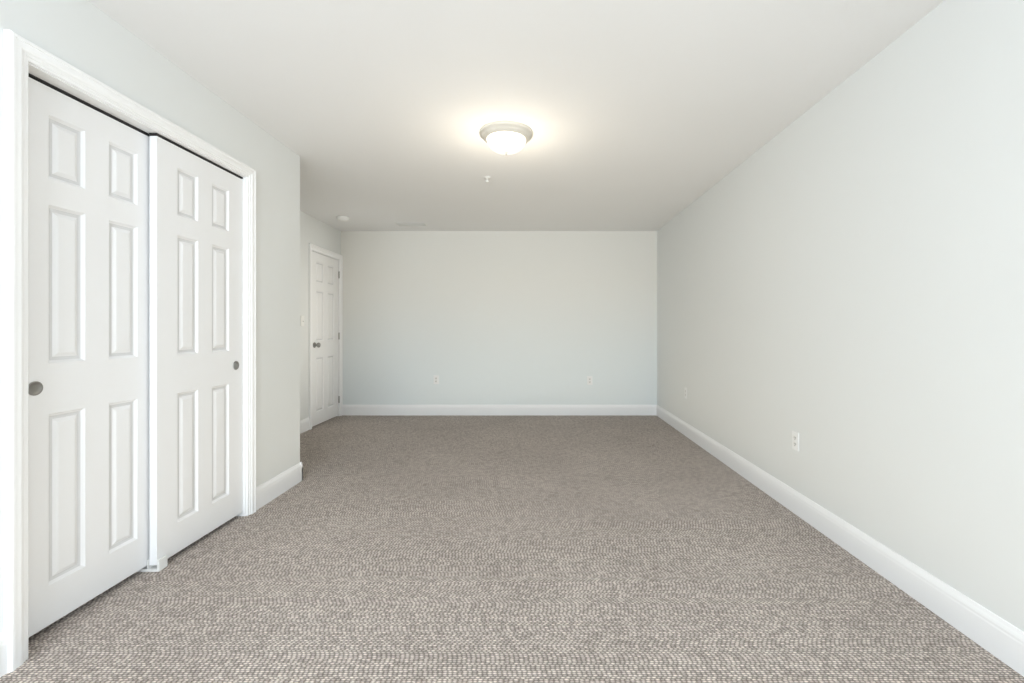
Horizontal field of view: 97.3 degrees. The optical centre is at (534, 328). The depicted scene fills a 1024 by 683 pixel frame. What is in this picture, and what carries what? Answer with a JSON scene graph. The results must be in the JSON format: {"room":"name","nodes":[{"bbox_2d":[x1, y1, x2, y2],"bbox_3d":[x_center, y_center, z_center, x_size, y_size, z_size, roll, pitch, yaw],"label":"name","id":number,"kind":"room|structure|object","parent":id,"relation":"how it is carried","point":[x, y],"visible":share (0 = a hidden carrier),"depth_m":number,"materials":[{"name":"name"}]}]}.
{"room":"empty bedroom","nodes":[
{"label":"empty bedroom","id":0,"kind":"room"},
{"bbox_2d":[0,0,299,631],"bbox_3d":[-1.823,-0.078,0.391,0.115,2.440,5.982,0,0,0],"label":"wall","id":1,"kind":"structure","parent":0,"point":[90,39],"depth_m":2.58,"materials":[{"name":"white paint"}]},
{"bbox_2d":[0,631,7,676],"bbox_3d":[-1.759,1.072,-0.537,0.014,0.140,4.066,0,0,0],"label":"baseboard","id":2,"kind":"structure","parent":1,"relation":"attached to","point":[3,638],"depth_m":1.49,"materials":[{"name":"white wood"}]},
{"bbox_2d":[28,77,148,637],"bbox_3d":[-1.842,0.102,1.879,0.039,2.024,0.622,0,0,0],"label":"sliding closet door","id":3,"kind":"structure","parent":1,"relation":"in","point":[88,353],"depth_m":1.83,"materials":[{"name":"white paint"}]},
{"bbox_2d":[3,30,255,672],"bbox_3d":[-1.811,0.073,2.155,0.140,2.137,1.321,0,0,0],"label":"trim","id":4,"kind":"structure","parent":1,"relation":"attached to","point":[24,59],"depth_m":1.54,"materials":[{"name":"white wood"}]},
{"bbox_2d":[149,136,242,564],"bbox_3d":[-1.797,0.102,2.432,0.039,2.024,0.622,0,0,0],"label":"sliding closet door","id":5,"kind":"structure","parent":1,"relation":"in","point":[195,348],"depth_m":2.35,"materials":[{"name":"white paint"}]},
{"bbox_2d":[256,462,302,510],"bbox_3d":[-1.759,1.072,3.093,0.014,0.140,0.555,0,0,0],"label":"baseboard","id":6,"kind":"structure","parent":1,"relation":"attached to","point":[279,484],"depth_m":3.07,"materials":[{"name":"white wood"}]},
{"bbox_2d":[300,211,340,419],"bbox_3d":[-2.627,-0.078,4.670,0.115,2.440,2.576,0,0,0],"label":"wall","id":7,"kind":"structure","parent":0,"point":[316,232],"depth_m":5.06,"materials":[{"name":"white paint"}]},
{"bbox_2d":[301,316,303,325],"bbox_3d":[-2.560,-0.088,4.969,0.019,0.115,0.070,0,0,0],"label":"light switch","id":8,"kind":"object","parent":7,"relation":"attached to","point":[302,320],"visible":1,"depth_m":4.96,"materials":[{"name":"white plastic"}]},
{"bbox_2d":[300,417,309,433],"bbox_3d":[-2.563,1.072,4.244,0.014,0.140,1.723,0,0,0],"label":"baseboard","id":9,"kind":"structure","parent":7,"relation":"attached to","point":[305,423],"depth_m":5.00,"materials":[{"name":"white wood"}]},
{"bbox_2d":[308,243,342,429],"bbox_3d":[-2.615,0.084,5.534,0.140,2.116,0.859,0,0,0],"label":"door frame","id":10,"kind":"structure","parent":7,"relation":"attached to","point":[323,251],"depth_m":5.53,"materials":[{"name":"white wood"}]},
{"bbox_2d":[312,251,339,426],"bbox_3d":[-2.558,0.116,5.538,0.101,2.029,0.720,0,0,0],"label":"door","id":11,"kind":"structure","parent":7,"relation":"in","point":[325,336],"depth_m":5.50,"materials":[{"name":"white paint"}]},
{"bbox_2d":[341,231,656,404],"bbox_3d":[-0.533,-0.078,6.008,4.303,2.440,0.100,0,0,0],"label":"wall","id":12,"kind":"structure","parent":0,"point":[513,317],"depth_m":5.96,"materials":[{"name":"paint"}]},
{"bbox_2d":[434,375,438,383],"bbox_3d":[-1.308,0.672,5.954,0.070,0.115,0.007,0,0,0],"label":"electrical outlet","id":13,"kind":"object","parent":12,"relation":"attached to","point":[436,379],"visible":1,"depth_m":5.95,"materials":[{"name":"white plastic"}]},
{"bbox_2d":[342,405,655,414],"bbox_3d":[-0.485,1.072,5.951,4.170,0.140,0.014,0,0,0],"label":"baseboard","id":14,"kind":"structure","parent":12,"relation":"attached to","point":[346,409],"depth_m":5.94,"materials":[{"name":"white wood"}]},
{"bbox_2d":[587,376,591,384],"bbox_3d":[0.725,0.682,5.954,0.070,0.115,0.007,0,0,0],"label":"electrical outlet","id":15,"kind":"object","parent":12,"relation":"attached to","point":[589,380],"visible":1,"depth_m":5.95,"materials":[{"name":"white plastic"}]},
{"bbox_2d":[0,415,1023,682],"bbox_3d":[-0.483,1.192,1.679,4.403,0.100,8.758,0,0,0],"label":"floor","id":16,"kind":"structure","parent":0,"point":[512,549],"depth_m":2.00,"materials":[{"name":"grey carpet"}]},
{"bbox_2d":[137,555,167,571],"bbox_3d":[-1.821,1.114,2.141,0.106,0.056,0.052,0,0,0],"label":"floor guide","id":17,"kind":"object","parent":16,"relation":"on","point":[162,562],"visible":0.71,"depth_m":2.12,"materials":[{"name":"white plastic"}]},
{"bbox_2d":[88,0,943,230],"bbox_3d":[-0.483,-1.348,1.679,4.403,0.100,8.758,0,0,0],"label":"ceiling","id":18,"kind":"structure","parent":0,"point":[633,115],"depth_m":2.42,"materials":[{"name":"paint"}]},
{"bbox_2d":[336,216,348,221],"bbox_3d":[-2.235,-1.277,5.231,0.136,0.042,0.136,0,0,0],"label":"smoke detector","id":19,"kind":"object","parent":18,"relation":"attached to","point":[343,218],"visible":1,"depth_m":5.19,"materials":[{"name":"white plastic"}]},
{"bbox_2d":[479,121,532,154],"bbox_3d":[-0.190,-1.224,2.981,0.356,0.147,0.356,0,0,0],"label":"flush-mount light","id":20,"kind":"object","parent":18,"relation":"attached to","point":[506,137],"visible":1,"depth_m":2.88,"materials":[{"name":"white glass"}]},
{"bbox_2d":[657,0,1023,631],"bbox_3d":[1.668,-0.078,1.679,0.100,2.440,8.758,0,0,0],"label":"wall","id":21,"kind":"structure","parent":0,"point":[840,279],"depth_m":2.05,"materials":[{"name":"white paint"}]},
{"bbox_2d":[792,430,798,451],"bbox_3d":[1.614,0.694,2.790,0.007,0.115,0.070,0,0,0],"label":"electrical outlet","id":22,"kind":"object","parent":21,"relation":"attached to","point":[795,440],"visible":1,"depth_m":2.78,"materials":[{"name":"white plastic"}]},
{"bbox_2d":[656,405,1023,676],"bbox_3d":[1.611,1.072,1.679,0.014,0.140,8.558,0,0,0],"label":"baseboard","id":23,"kind":"structure","parent":21,"relation":"attached to","point":[990,631],"depth_m":2.03,"materials":[{"name":"white wood"}]}
]}

